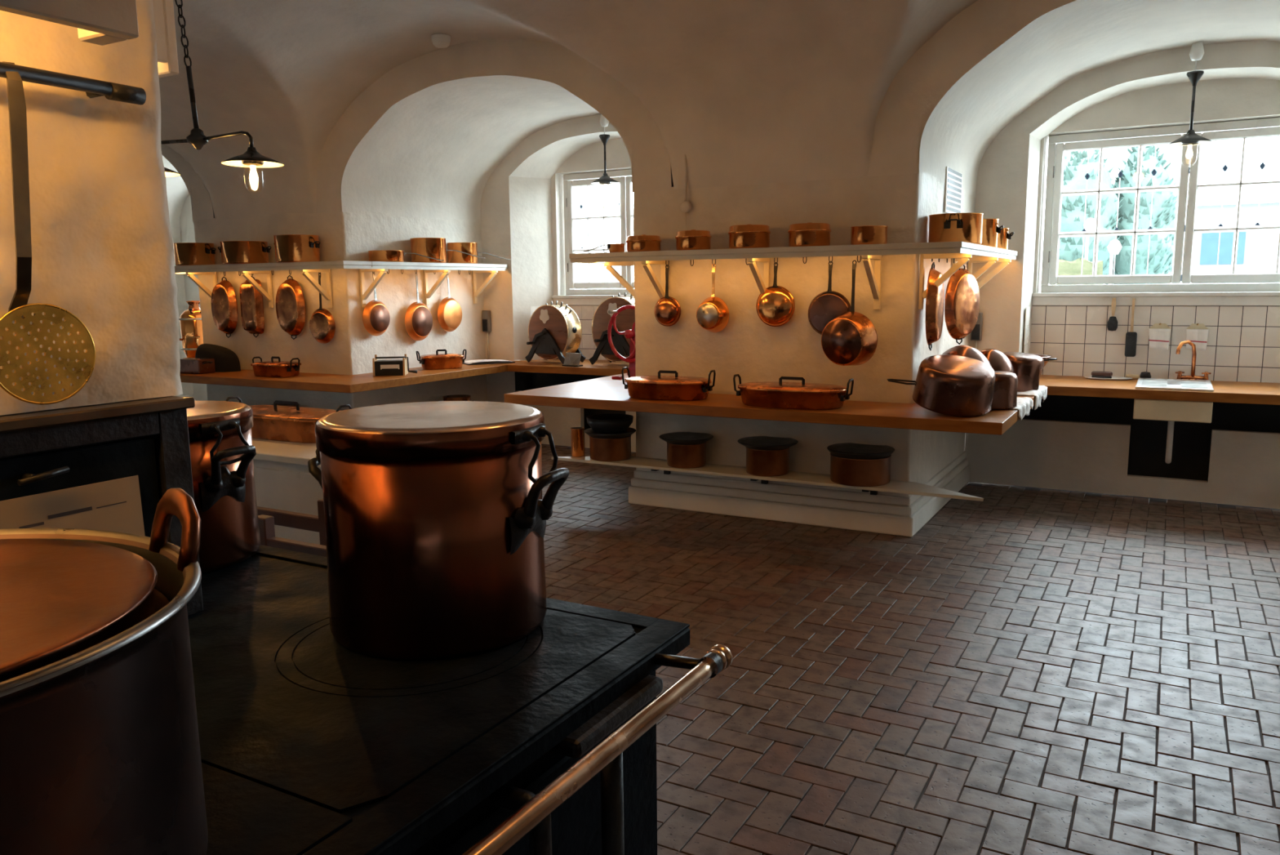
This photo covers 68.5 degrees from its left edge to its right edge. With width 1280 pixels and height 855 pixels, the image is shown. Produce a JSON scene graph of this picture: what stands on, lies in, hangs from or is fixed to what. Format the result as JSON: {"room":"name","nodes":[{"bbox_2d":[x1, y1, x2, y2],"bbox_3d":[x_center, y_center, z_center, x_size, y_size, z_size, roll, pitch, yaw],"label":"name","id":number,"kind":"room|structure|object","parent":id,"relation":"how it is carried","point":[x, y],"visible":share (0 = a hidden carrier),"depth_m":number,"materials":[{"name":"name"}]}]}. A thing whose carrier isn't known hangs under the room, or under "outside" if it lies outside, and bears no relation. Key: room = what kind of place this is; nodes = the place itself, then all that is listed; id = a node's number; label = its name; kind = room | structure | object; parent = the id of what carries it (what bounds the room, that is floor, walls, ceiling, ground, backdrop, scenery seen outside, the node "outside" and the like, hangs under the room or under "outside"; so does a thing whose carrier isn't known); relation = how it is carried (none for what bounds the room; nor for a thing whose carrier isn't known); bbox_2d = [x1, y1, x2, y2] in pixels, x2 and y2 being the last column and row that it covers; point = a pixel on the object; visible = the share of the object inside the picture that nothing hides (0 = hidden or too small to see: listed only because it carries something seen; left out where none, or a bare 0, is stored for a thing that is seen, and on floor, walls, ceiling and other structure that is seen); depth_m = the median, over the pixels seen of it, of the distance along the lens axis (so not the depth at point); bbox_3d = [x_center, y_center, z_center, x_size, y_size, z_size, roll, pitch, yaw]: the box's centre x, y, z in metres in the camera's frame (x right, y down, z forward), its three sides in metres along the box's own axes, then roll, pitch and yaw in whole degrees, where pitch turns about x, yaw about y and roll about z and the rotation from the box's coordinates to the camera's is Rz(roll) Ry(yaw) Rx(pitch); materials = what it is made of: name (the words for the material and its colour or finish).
{"room":"historic kitchen","nodes":[
{"label":"historic kitchen","id":0,"kind":"room"},
{"bbox_2d":[0,0,182,415],"bbox_3d":[-2.349,-1.107,1.324,1.317,2.355,2.678,4,10,29],"label":"wall","id":1,"kind":"structure","parent":0,"point":[102,242],"depth_m":2.12,"materials":[{"name":"paint"}]},
{"bbox_2d":[0,0,138,45],"bbox_3d":[-1.694,-0.924,0.802,0.370,0.676,2.372,4,10,29],"label":"fascia","id":2,"kind":"object","parent":1,"relation":"attached to","point":[98,22],"visible":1,"depth_m":1.71,"materials":[{"name":"white paint"}]},
{"bbox_2d":[0,62,146,105],"bbox_3d":[-1.703,-0.591,1.149,0.098,0.036,2.270,4,10,29],"label":"bar","id":3,"kind":"object","parent":1,"relation":"attached to","point":[93,88],"visible":1,"depth_m":1.99,"materials":[{"name":"black metal"}]},
{"bbox_2d":[0,62,95,404],"bbox_3d":[-1.259,-0.390,1.948,0.085,0.688,0.212,4,10,29],"label":"skimmer","id":4,"kind":"object","parent":3,"relation":"hanging from","point":[19,311],"visible":1,"depth_m":1.95,"materials":[{"name":"gold metal"}]},
{"bbox_2d":[152,0,178,78],"bbox_3d":[-1.707,-1.249,2.613,0.925,0.575,0.245,4,10,29],"label":"fascia","id":5,"kind":"object","parent":1,"relation":"attached to","point":[163,10],"visible":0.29,"depth_m":2.50,"materials":[{"name":"white paint"}]},
{"bbox_2d":[172,236,195,400],"bbox_3d":[-7.018,-1.289,12.146,2.070,2.270,2.619,4,10,29],"label":"pillar","id":6,"kind":"structure","parent":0,"point":[187,388],"depth_m":12.10,"materials":[{"name":"white paint"}]},
{"bbox_2d":[160,144,213,221],"bbox_3d":[-5.545,-2.658,9.624,3.490,1.200,0.007,4,10,29],"label":"wall","id":7,"kind":"structure","parent":0,"point":[200,198],"depth_m":8.95,"materials":[{"name":"white paint"}]},
{"bbox_2d":[161,154,214,237],"bbox_3d":[-5.086,-2.657,10.449,2.874,0.946,1.878,4,10,29],"label":"niche","id":8,"kind":"object","parent":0,"point":[177,192],"visible":0.04,"depth_m":11.73,"materials":[{"name":"white paint"}]},
{"bbox_2d":[179,194,207,400],"bbox_3d":[-4.539,-1.694,11.555,2.864,3.194,0.310,4,10,29],"label":"wall","id":9,"kind":"structure","parent":0,"point":[186,223],"depth_m":12.00,"materials":[{"name":"white paint"}]},
{"bbox_2d":[193,210,519,409],"bbox_3d":[-2.788,-0.979,9.788,2.086,2.270,2.620,4,10,29],"label":"pillar","id":10,"kind":"structure","parent":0,"point":[343,235],"depth_m":8.67,"materials":[{"name":"white paint"}]},
{"bbox_2d":[174,260,507,307],"bbox_3d":[-3.039,-1.399,9.284,2.656,0.393,2.190,4,10,29],"label":"wall shelf","id":11,"kind":"object","parent":10,"relation":"attached to","point":[381,267],"visible":0.95,"depth_m":8.38,"materials":[{"name":"paint"}]},
{"bbox_2d":[173,242,216,266],"bbox_3d":[-4.157,-1.613,8.778,0.350,0.205,0.350,-6,10,-30],"label":"casserole","id":12,"kind":"object","parent":11,"relation":"on","point":[184,253],"visible":0.83,"depth_m":8.64,"materials":[{"name":"orange metal"}]},
{"bbox_2d":[211,276,237,337],"bbox_3d":[-3.907,-1.125,8.818,0.302,0.574,0.079,4,10,29],"label":"oval dish","id":13,"kind":"object","parent":11,"relation":"hanging from","point":[224,299],"visible":1,"depth_m":8.77,"materials":[{"name":"orange metal"}]},
{"bbox_2d":[217,240,271,264],"bbox_3d":[-3.528,-1.557,8.400,0.395,0.195,0.395,7,11,41],"label":"casserole","id":14,"kind":"object","parent":11,"relation":"on","point":[232,251],"visible":0.86,"depth_m":8.24,"materials":[{"name":"orange metal"}]},
{"bbox_2d":[239,275,264,337],"bbox_3d":[-3.569,-1.105,8.628,0.239,0.564,0.079,4,10,29],"label":"oval dish","id":15,"kind":"object","parent":11,"relation":"hanging from","point":[251,304],"visible":0.88,"depth_m":8.59,"materials":[{"name":"orange metal"}]},
{"bbox_2d":[275,275,305,339],"bbox_3d":[-3.129,-1.069,8.386,0.329,0.574,0.074,4,10,29],"label":"oval dish","id":16,"kind":"object","parent":11,"relation":"hanging from","point":[290,299],"visible":1,"depth_m":8.34,"materials":[{"name":"orange metal"}]},
{"bbox_2d":[273,234,320,262],"bbox_3d":[-2.948,-1.534,8.091,0.369,0.228,0.369,-5,10,-29],"label":"casserole","id":17,"kind":"object","parent":11,"relation":"on","point":[288,247],"visible":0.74,"depth_m":7.94,"materials":[{"name":"orange metal"}]},
{"bbox_2d":[309,272,335,343],"bbox_3d":[-2.799,-1.041,8.222,0.310,0.617,0.048,4,10,29],"label":"frying pan","id":18,"kind":"object","parent":11,"relation":"hanging from","point":[322,322],"visible":0.99,"depth_m":8.21,"materials":[{"name":"orange metal"}]},
{"bbox_2d":[362,272,390,336],"bbox_3d":[-2.336,-1.094,8.357,0.056,0.562,0.320,4,10,29],"label":"frying pan","id":19,"kind":"object","parent":11,"relation":"hanging from","point":[375,315],"visible":0.99,"depth_m":8.33,"materials":[{"name":"orange metal"}]},
{"bbox_2d":[404,272,432,340],"bbox_3d":[-2.070,-1.131,8.831,0.056,0.635,0.366,4,10,29],"label":"frying pan","id":20,"kind":"object","parent":11,"relation":"hanging from","point":[418,317],"visible":1,"depth_m":8.80,"materials":[{"name":"orange metal"}]},
{"bbox_2d":[409,237,484,262],"bbox_3d":[-1.799,-1.662,8.869,0.744,0.225,0.326,-7,11,-36],"label":"saucepan","id":21,"kind":"object","parent":11,"relation":"on","point":[433,247],"visible":0.82,"depth_m":8.61,"materials":[{"name":"orange metal"}]},
{"bbox_2d":[437,274,462,331],"bbox_3d":[-1.855,-1.222,9.205,0.054,0.572,0.340,4,10,29],"label":"frying pan","id":22,"kind":"object","parent":11,"relation":"hanging from","point":[449,310],"visible":0.91,"depth_m":9.18,"materials":[{"name":"orange metal"}]},
{"bbox_2d":[446,242,509,263],"bbox_3d":[-1.579,-1.715,9.284,0.674,0.200,0.296,-7,11,-36],"label":"saucepan","id":23,"kind":"object","parent":11,"relation":"on","point":[453,256],"visible":0.8,"depth_m":9.05,"materials":[{"name":"orange metal"}]},
{"bbox_2d":[179,364,506,392],"bbox_3d":[-3.208,-0.502,9.078,3.260,0.151,2.025,4,10,29],"label":"countertop","id":24,"kind":"structure","parent":10,"relation":"attached to","point":[304,381],"depth_m":8.06,"materials":[{"name":"brown wood"}]},
{"bbox_2d":[178,300,203,357],"bbox_3d":[-4.495,-0.954,9.498,0.310,0.645,0.341,1,9,11],"label":"urn","id":25,"kind":"object","parent":24,"relation":"on","point":[190,320],"visible":0.57,"depth_m":9.39,"materials":[{"name":"orange metal"}]},
{"bbox_2d":[180,357,215,373],"bbox_3d":[-4.080,-0.566,8.621,0.396,0.130,0.180,4,10,26],"label":"pan","id":26,"kind":"object","parent":24,"relation":"on","point":[188,365],"visible":0.91,"depth_m":8.54,"materials":[{"name":"brown metal"}]},
{"bbox_2d":[195,343,240,372],"bbox_3d":[-3.973,-0.658,8.818,0.504,0.251,0.260,3,9,23],"label":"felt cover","id":27,"kind":"object","parent":24,"relation":"on","point":[225,359],"visible":0.9,"depth_m":8.71,"materials":[{"name":"brown fabric"}]},
{"bbox_2d":[250,356,301,377],"bbox_3d":[-3.184,-0.536,8.231,0.482,0.169,0.258,4,10,26],"label":"pan","id":28,"kind":"object","parent":24,"relation":"on","point":[272,368],"visible":1,"depth_m":8.13,"materials":[{"name":"orange metal"}]},
{"bbox_2d":[372,354,417,376],"bbox_3d":[-2.135,-0.549,8.221,0.367,0.175,0.200,-2,9,-6],"label":"mill","id":29,"kind":"object","parent":24,"relation":"on","point":[396,366],"visible":1,"depth_m":8.14,"materials":[{"name":"black metal"}]},
{"bbox_2d":[416,349,466,369],"bbox_3d":[-1.854,-0.641,8.793,0.462,0.179,0.238,-5,9,-25],"label":"pan","id":30,"kind":"object","parent":24,"relation":"on","point":[437,361],"visible":1,"depth_m":8.71,"materials":[{"name":"orange metal"}]},
{"bbox_2d":[315,39,671,213],"bbox_3d":[-1.308,-2.348,7.263,3.490,1.200,0.005,4,10,29],"label":"arch","id":31,"kind":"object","parent":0,"point":[651,170],"depth_m":7.03,"materials":[{"name":"white paint"}]},
{"bbox_2d":[341,74,673,221],"bbox_3d":[-0.852,-2.347,8.089,2.870,0.945,1.876,4,10,29],"label":"vaulted ceiling","id":32,"kind":"structure","parent":0,"point":[435,152],"depth_m":8.40,"materials":[{"name":"white paint"}]},
{"bbox_2d":[480,114,636,452],"bbox_3d":[-0.303,-1.383,9.193,2.864,3.194,0.310,4,10,29],"label":"wall","id":33,"kind":"structure","parent":0,"point":[495,201],"depth_m":9.59,"materials":[{"name":"white paint"}]},
{"bbox_2d":[508,131,621,359],"bbox_3d":[-0.284,-1.726,9.181,2.120,2.175,0.400,4,10,29],"label":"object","id":34,"kind":"structure","parent":33,"relation":"attached to","point":[530,183],"depth_m":9.60,"materials":[{"name":"white paint"}]},
{"bbox_2d":[529,305,608,359],"bbox_3d":[-0.244,-0.926,9.359,2.003,0.640,0.330,4,10,29],"label":"wall tiles","id":35,"kind":"structure","parent":33,"relation":"attached to","point":[585,313],"depth_m":9.67,"materials":[{"name":"tile"}]},
{"bbox_2d":[158,0,977,220],"bbox_3d":[-2.442,-2.080,5.243,16.380,1.300,4.660,4,10,29],"label":"ceiling","id":36,"kind":"structure","parent":0,"point":[750,91],"depth_m":6.16,"materials":[{"name":"white paint"}]},
{"bbox_2d":[160,0,284,183],"bbox_3d":[-2.496,-2.016,5.238,1.161,1.436,0.320,4,10,26],"label":"chandelier","id":37,"kind":"object","parent":36,"relation":"hanging from","point":[251,158],"visible":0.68,"depth_m":5.24,"materials":[{"name":"black metal"}]},
{"bbox_2d":[184,137,1048,292],"bbox_3d":[-2.965,-0.980,4.523,16.810,3.850,12.250,4,10,29],"label":"wall","id":38,"kind":"structure","parent":0,"point":[1047,137],"depth_m":7.64,"materials":[{"name":"white paint"}]},
{"bbox_2d":[497,359,629,375],"bbox_3d":[-0.390,-0.585,9.141,2.840,0.066,0.858,4,10,29],"label":"countertop","id":39,"kind":"structure","parent":38,"relation":"attached to","point":[600,367],"depth_m":8.96,"materials":[{"name":"brown wood"}]},
{"bbox_2d":[524,300,585,364],"bbox_3d":[-0.866,-0.940,9.241,0.551,0.604,0.420,6,11,38],"label":"machine","id":40,"kind":"object","parent":39,"relation":"on","point":[555,331],"visible":1,"depth_m":9.15,"materials":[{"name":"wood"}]},
{"bbox_2d":[588,292,635,364],"bbox_3d":[-0.187,-0.927,8.857,0.615,0.680,0.420,6,11,38],"label":"machine","id":41,"kind":"object","parent":39,"relation":"on","point":[624,320],"visible":0.48,"depth_m":8.81,"materials":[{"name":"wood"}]},
{"bbox_2d":[551,137,631,295],"bbox_3d":[-0.127,-2.114,9.413,1.754,1.630,0.260,4,10,29],"label":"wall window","id":42,"kind":"structure","parent":38,"relation":"in","point":[590,158],"depth_m":9.54,"materials":[{"name":"white paint"}]},
{"bbox_2d":[551,168,634,305],"bbox_3d":[-0.128,-1.901,9.439,1.654,1.330,0.315,4,10,29],"label":"window","id":43,"kind":"structure","parent":42,"relation":"attached to","point":[573,287],"depth_m":9.60,"materials":[{"name":"white paint"}]},
{"bbox_2d":[1032,78,1279,293],"bbox_3d":[4.110,-1.804,7.051,2.156,1.630,0.260,4,10,29],"label":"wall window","id":44,"kind":"structure","parent":38,"relation":"in","point":[1216,100],"depth_m":6.93,"materials":[{"name":"white paint"}]},
{"bbox_2d":[1031,117,1279,305],"bbox_3d":[4.108,-1.590,7.077,2.056,1.330,0.315,4,10,29],"label":"window","id":45,"kind":"structure","parent":44,"relation":"attached to","point":[1243,130],"depth_m":7.12,"materials":[{"name":"white paint"}]},
{"bbox_2d":[1080,137,1265,284],"bbox_3d":[4.244,-1.618,7.317,2.000,1.420,0.038,4,10,29],"label":"bars","id":46,"kind":"object","parent":45,"relation":"attached to","point":[1262,165],"visible":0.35,"depth_m":7.36,"materials":[{"name":"metal"}]},
{"bbox_2d":[1039,374,1279,404],"bbox_3d":[3.846,-0.275,6.779,2.840,0.066,0.858,4,10,29],"label":"countertop","id":47,"kind":"structure","parent":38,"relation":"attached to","point":[1233,392],"depth_m":6.56,"materials":[{"name":"brown wood"}]},
{"bbox_2d":[1133,377,1213,463],"bbox_3d":[3.812,-0.029,6.751,0.470,0.586,0.690,4,10,29],"label":"sink","id":48,"kind":"object","parent":47,"relation":"in","point":[1171,411],"visible":0.96,"depth_m":6.48,"materials":[{"name":"white ceramic"}]},
{"bbox_2d":[628,170,975,537],"bbox_3d":[1.448,-0.668,7.426,2.086,2.270,2.619,4,10,29],"label":"pillar","id":49,"kind":"structure","parent":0,"point":[749,348],"depth_m":6.29,"materials":[{"name":"white paint"}]},
{"bbox_2d":[551,456,983,501],"bbox_3d":[0.740,0.344,6.316,3.032,0.105,0.290,4,10,29],"label":"shelf","id":50,"kind":"object","parent":49,"relation":"attached to","point":[655,464],"visible":0.71,"depth_m":6.13,"materials":[{"name":"paint"}]},
{"bbox_2d":[584,426,635,461],"bbox_3d":[-0.216,0.120,6.831,0.378,0.205,0.378,4,10,29],"label":"lidded pot","id":51,"kind":"object","parent":50,"relation":"on","point":[603,446],"visible":0.92,"depth_m":6.71,"materials":[{"name":"orange metal"}]},
{"bbox_2d":[586,413,633,432],"bbox_3d":[-0.217,-0.028,6.808,0.340,0.100,0.340,4,10,29],"label":"bowl","id":52,"kind":"object","parent":51,"relation":"on","point":[610,422],"visible":1,"depth_m":6.70,"materials":[{"name":"black metal"}]},
{"bbox_2d":[658,431,713,468],"bbox_3d":[0.322,0.160,6.531,0.378,0.205,0.378,4,10,29],"label":"lidded pot","id":53,"kind":"object","parent":50,"relation":"on","point":[685,450],"visible":1,"depth_m":6.42,"materials":[{"name":"orange metal"}]},
{"bbox_2d":[737,435,798,475],"bbox_3d":[0.846,0.193,6.238,0.398,0.215,0.398,4,10,29],"label":"lidded pot","id":54,"kind":"object","parent":50,"relation":"on","point":[766,455],"visible":1,"depth_m":6.12,"materials":[{"name":"orange metal"}]},
{"bbox_2d":[826,442,894,486],"bbox_3d":[1.391,0.234,5.940,0.418,0.212,0.418,4,10,29],"label":"lidded pot","id":55,"kind":"object","parent":50,"relation":"on","point":[855,464],"visible":1,"depth_m":5.79,"materials":[{"name":"orange metal"}]},
{"bbox_2d":[503,373,1046,435],"bbox_3d":[0.988,-0.194,6.732,3.333,0.151,2.035,4,10,29],"label":"countertop","id":56,"kind":"structure","parent":49,"relation":"attached to","point":[606,393],"depth_m":5.80,"materials":[{"name":"brown wood"}]},
{"bbox_2d":[607,305,635,379],"bbox_3d":[0.019,-0.691,7.594,0.555,0.595,0.420,6,11,38],"label":"machine","id":57,"kind":"object","parent":56,"relation":"on","point":[628,334],"visible":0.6,"depth_m":7.58,"materials":[{"name":"red metal"}]},
{"bbox_2d":[621,366,715,400],"bbox_3d":[0.188,-0.298,6.326,0.662,0.195,0.358,4,10,26],"label":"pan","id":58,"kind":"object","parent":56,"relation":"on","point":[670,388],"visible":1,"depth_m":6.19,"materials":[{"name":"orange metal"}]},
{"bbox_2d":[733,373,853,409],"bbox_3d":[0.943,-0.226,5.838,0.762,0.182,0.378,4,10,29],"label":"copper pan","id":59,"kind":"object","parent":56,"relation":"on","point":[802,395],"visible":1,"depth_m":5.69,"materials":[{"name":"orange metal"}]},
{"bbox_2d":[887,354,995,416],"bbox_3d":[1.791,-0.258,5.487,0.442,0.322,0.608,-3,9,-15],"label":"pot","id":60,"kind":"object","parent":56,"relation":"on","point":[956,385],"visible":1,"depth_m":5.26,"materials":[{"name":"brown metal"}]},
{"bbox_2d":[991,370,1017,408],"bbox_3d":[2.126,-0.229,5.635,0.256,0.207,0.256,4,10,29],"label":"pot","id":61,"kind":"object","parent":56,"relation":"on","point":[1005,393],"visible":0.48,"depth_m":5.52,"materials":[{"name":"brown metal"}]},
{"bbox_2d":[1017,385,1047,409],"bbox_3d":[2.679,-0.211,6.479,0.182,0.114,0.600,4,10,29],"label":"linen cloth","id":62,"kind":"object","parent":56,"relation":"on","point":[1042,392],"visible":0.66,"depth_m":6.36,"materials":[{"name":"white fabric"}]},
{"bbox_2d":[1003,351,1044,391],"bbox_3d":[2.618,-0.384,6.489,0.301,0.263,0.311,-6,10,-34],"label":"pot","id":63,"kind":"object","parent":62,"relation":"on","point":[1028,367],"visible":0.68,"depth_m":6.37,"materials":[{"name":"brown metal"}]},
{"bbox_2d":[568,241,1017,309],"bbox_3d":[1.198,-1.088,6.922,2.656,0.393,2.190,4,10,29],"label":"wall shelf","id":64,"kind":"object","parent":49,"relation":"attached to","point":[962,252],"visible":0.93,"depth_m":5.95,"materials":[{"name":"paint"}]},
{"bbox_2d":[653,264,680,326],"bbox_3d":[0.177,-0.915,6.537,0.208,0.426,0.066,4,10,29],"label":"saucepan","id":65,"kind":"object","parent":64,"relation":"hanging from","point":[667,311],"visible":1,"depth_m":6.53,"materials":[{"name":"orange metal"}]},
{"bbox_2d":[675,229,711,250],"bbox_3d":[0.352,-1.250,6.280,0.242,0.137,0.271,-3,9,-18],"label":"casserole","id":66,"kind":"object","parent":64,"relation":"on","point":[693,239],"visible":0.85,"depth_m":6.17,"materials":[{"name":"orange metal"}]},
{"bbox_2d":[696,263,729,332],"bbox_3d":[0.477,-0.872,6.359,0.246,0.465,0.099,6,11,36],"label":"frying pan","id":67,"kind":"object","parent":64,"relation":"hanging from","point":[713,315],"visible":1,"depth_m":6.34,"materials":[{"name":"orange metal"}]},
{"bbox_2d":[728,224,770,248],"bbox_3d":[0.702,-1.232,6.074,0.283,0.156,0.274,7,11,41],"label":"casserole","id":68,"kind":"object","parent":64,"relation":"on","point":[744,236],"visible":0.87,"depth_m":5.96,"materials":[{"name":"orange metal"}]},
{"bbox_2d":[755,262,795,326],"bbox_3d":[0.877,-0.868,6.150,0.268,0.419,0.062,4,10,29],"label":"frying pan","id":69,"kind":"object","parent":64,"relation":"hanging from","point":[775,307],"visible":1,"depth_m":6.14,"materials":[{"name":"orange metal"}]},
{"bbox_2d":[787,222,831,246],"bbox_3d":[1.053,-1.205,5.887,0.268,0.150,0.297,-4,9,-24],"label":"casserole","id":70,"kind":"object","parent":64,"relation":"on","point":[804,234],"visible":0.91,"depth_m":5.77,"materials":[{"name":"orange metal"}]},
{"bbox_2d":[808,261,850,334],"bbox_3d":[1.206,-0.818,5.988,0.290,0.477,0.032,4,10,29],"label":"frying pan","id":71,"kind":"object","parent":64,"relation":"hanging from","point":[827,305],"visible":0.76,"depth_m":5.99,"materials":[{"name":"brown metal"}]},
{"bbox_2d":[821,260,877,365],"bbox_3d":[1.279,-0.701,5.790,0.340,0.651,0.172,7,12,41],"label":"frying pan","id":72,"kind":"object","parent":64,"relation":"hanging from","point":[851,338],"visible":1,"depth_m":5.75,"materials":[{"name":"orange metal"}]},
{"bbox_2d":[850,225,888,244],"bbox_3d":[1.406,-1.172,5.780,0.220,0.110,0.398,1,9,12],"label":"saucepan","id":73,"kind":"object","parent":64,"relation":"on","point":[868,234],"visible":0.84,"depth_m":5.60,"materials":[{"name":"orange metal"}]},
{"bbox_2d":[925,262,944,350],"bbox_3d":[1.858,-0.758,5.907,0.064,0.553,0.270,4,10,29],"label":"oval dish","id":74,"kind":"object","parent":64,"relation":"hanging from","point":[935,298],"visible":0.97,"depth_m":5.83,"materials":[{"name":"orange metal"}]},
{"bbox_2d":[928,213,983,244],"bbox_3d":[1.980,-1.237,5.902,0.326,0.190,0.326,-4,9,-22],"label":"casserole","id":75,"kind":"object","parent":64,"relation":"on","point":[946,227],"visible":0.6,"depth_m":5.76,"materials":[{"name":"orange metal"}]},
{"bbox_2d":[944,265,979,344],"bbox_3d":[2.221,-0.845,6.450,0.343,0.553,0.064,-7,11,-36],"label":"oval dish","id":76,"kind":"object","parent":64,"relation":"hanging from","point":[962,300],"visible":0.92,"depth_m":6.40,"materials":[{"name":"orange metal"}]},
{"bbox_2d":[943,166,962,213],"bbox_3d":[2.184,-1.636,6.548,0.014,0.300,0.520,4,10,29],"label":"vent grille","id":77,"kind":"object","parent":49,"relation":"attached to","point":[953,179],"visible":0.91,"depth_m":6.49,"materials":[{"name":"white paint"}]},
{"bbox_2d":[541,444,1279,854],"bbox_3d":[-2.941,0.965,4.729,16.400,0.062,11.600,4,10,29],"label":"floor","id":78,"kind":"structure","parent":0,"point":[1027,670],"depth_m":3.90,"materials":[{"name":"brick"}]},
{"bbox_2d":[252,437,323,544],"bbox_3d":[-2.040,0.434,5.236,2.350,0.820,0.920,4,10,29],"label":"cabinet","id":79,"kind":"object","parent":78,"relation":"on","point":[283,481],"visible":0.06,"depth_m":4.53,"materials":[{"name":"paint"}]},
{"bbox_2d":[226,395,351,443],"bbox_3d":[-1.890,-0.049,5.040,0.882,0.192,0.318,4,10,29],"label":"roasting pan","id":80,"kind":"object","parent":79,"relation":"on","point":[276,422],"visible":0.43,"depth_m":4.88,"materials":[{"name":"orange metal"}]},
{"bbox_2d":[257,498,326,556],"bbox_3d":[-1.456,0.674,3.896,1.200,0.735,0.368,4,10,29],"label":"wooden frame","id":81,"kind":"object","parent":78,"relation":"on","point":[268,517],"visible":0.07,"depth_m":3.93,"materials":[{"name":"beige wood"}]},
{"bbox_2d":[187,544,732,854],"bbox_3d":[-1.366,0.990,1.532,2.156,0.815,2.830,4,10,29],"label":"range","id":82,"kind":"object","parent":78,"relation":"on","point":[544,741],"visible":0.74,"depth_m":1.81,"materials":[{"name":"metal"}]},
{"bbox_2d":[0,395,203,616],"bbox_3d":[-2.270,0.330,1.516,1.291,0.543,2.597,4,10,29],"label":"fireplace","id":83,"kind":"object","parent":82,"relation":"on","point":[45,451],"visible":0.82,"depth_m":2.12,"materials":[{"name":"metal"}]},
{"bbox_2d":[0,475,145,535],"bbox_3d":[-1.246,0.294,2.073,0.013,0.325,0.330,4,10,29],"label":"panel","id":84,"kind":"object","parent":83,"relation":"attached to","point":[114,504],"visible":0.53,"depth_m":2.09,"materials":[{"name":"metal"}]},
{"bbox_2d":[0,488,208,854],"bbox_3d":[-0.966,0.389,1.130,0.823,0.515,0.825,4,10,29],"label":"stockpot","id":85,"kind":"object","parent":82,"relation":"on","point":[100,753],"visible":1,"depth_m":1.09,"materials":[{"name":"orange metal"}]},
{"bbox_2d":[186,400,260,573],"bbox_3d":[-1.398,0.169,2.814,0.472,0.456,0.542,-4,9,-22],"label":"stockpot","id":86,"kind":"object","parent":82,"relation":"on","point":[223,452],"visible":0.44,"depth_m":2.70,"materials":[{"name":"orange metal"}]},
{"bbox_2d":[307,400,568,660],"bbox_3d":[-0.486,0.216,2.244,0.524,0.512,0.568,-5,10,-26],"label":"stockpot","id":87,"kind":"object","parent":82,"relation":"on","point":[436,513],"visible":1,"depth_m":2.03,"materials":[{"name":"orange metal"}]},
{"bbox_2d":[867,0,1079,177],"bbox_3d":[2.927,-2.037,4.899,3.490,1.200,0.008,4,10,29],"label":"arch","id":88,"kind":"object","parent":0,"point":[984,26],"depth_m":5.56,"materials":[{"name":"white paint"}]},
{"bbox_2d":[919,0,1279,193],"bbox_3d":[3.387,-2.034,5.723,2.871,0.946,1.878,4,10,29],"label":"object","id":89,"kind":"object","parent":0,"point":[1070,41],"visible":0.98,"depth_m":5.97,"materials":[{"name":"white paint"}]},
{"bbox_2d":[1167,41,1213,159],"bbox_3d":[3.797,-2.212,6.457,0.270,0.823,0.270,4,10,29],"label":"pendant lamp","id":90,"kind":"object","parent":89,"relation":"hanging from","point":[1191,139],"visible":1,"depth_m":6.43,"materials":[{"name":"black metal"}]},
{"bbox_2d":[964,41,1279,508],"bbox_3d":[3.933,-1.073,6.831,2.864,3.194,0.310,4,10,29],"label":"wall","id":91,"kind":"structure","parent":0,"point":[1078,443],"depth_m":7.12,"materials":[{"name":"white paint"}]},
{"bbox_2d":[1018,66,1279,353],"bbox_3d":[3.952,-1.415,6.819,2.120,2.175,0.400,4,10,29],"label":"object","id":92,"kind":"structure","parent":91,"relation":"attached to","point":[1045,129],"depth_m":7.13,"materials":[{"name":"white paint"}]},
{"bbox_2d":[1023,305,1279,382],"bbox_3d":[3.993,-0.616,6.998,2.104,0.640,0.328,4,10,29],"label":"wall tiles","id":93,"kind":"structure","parent":91,"relation":"attached to","point":[1243,344],"depth_m":7.17,"materials":[{"name":"tile"}]},
{"label":"outside","id":94,"kind":"structure","parent":0,"visible":0},
{"bbox_3d":[10.363,-4.682,33.402,65.000,0.250,51.050,4,10,29],"label":"ground","id":95,"kind":"structure","parent":94,"visible":0},
{"bbox_2d":[1050,257,1102,284],"bbox_3d":[4.328,-1.487,9.932,1.000,0.578,0.250,4,10,29],"label":"hedge","id":96,"kind":"object","parent":95,"relation":"on","point":[1064,267],"visible":0.16,"depth_m":9.69,"materials":[{"name":"green plant"}]},
{"bbox_2d":[1058,149,1124,284],"bbox_3d":[4.964,-2.401,10.706,1.031,2.140,1.016,-7,11,-36],"label":"conifer","id":97,"kind":"object","parent":95,"relation":"on","point":[1075,162],"visible":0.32,"depth_m":10.37,"materials":[{"name":"green plant"}]},
{"bbox_2d":[1105,144,1178,284],"bbox_3d":[5.704,-2.364,10.774,0.915,2.030,0.919,4,10,29],"label":"conifer","id":98,"kind":"object","parent":95,"relation":"on","point":[1164,202],"visible":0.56,"depth_m":10.48,"materials":[{"name":"green plant"}]},
{"bbox_2d":[1112,174,1279,284],"bbox_3d":[22.098,-4.660,21.530,20.600,3.000,6.600,4,10,29],"label":"house","id":99,"kind":"structure","parent":95,"relation":"on","point":[1209,202],"depth_m":22.59,"materials":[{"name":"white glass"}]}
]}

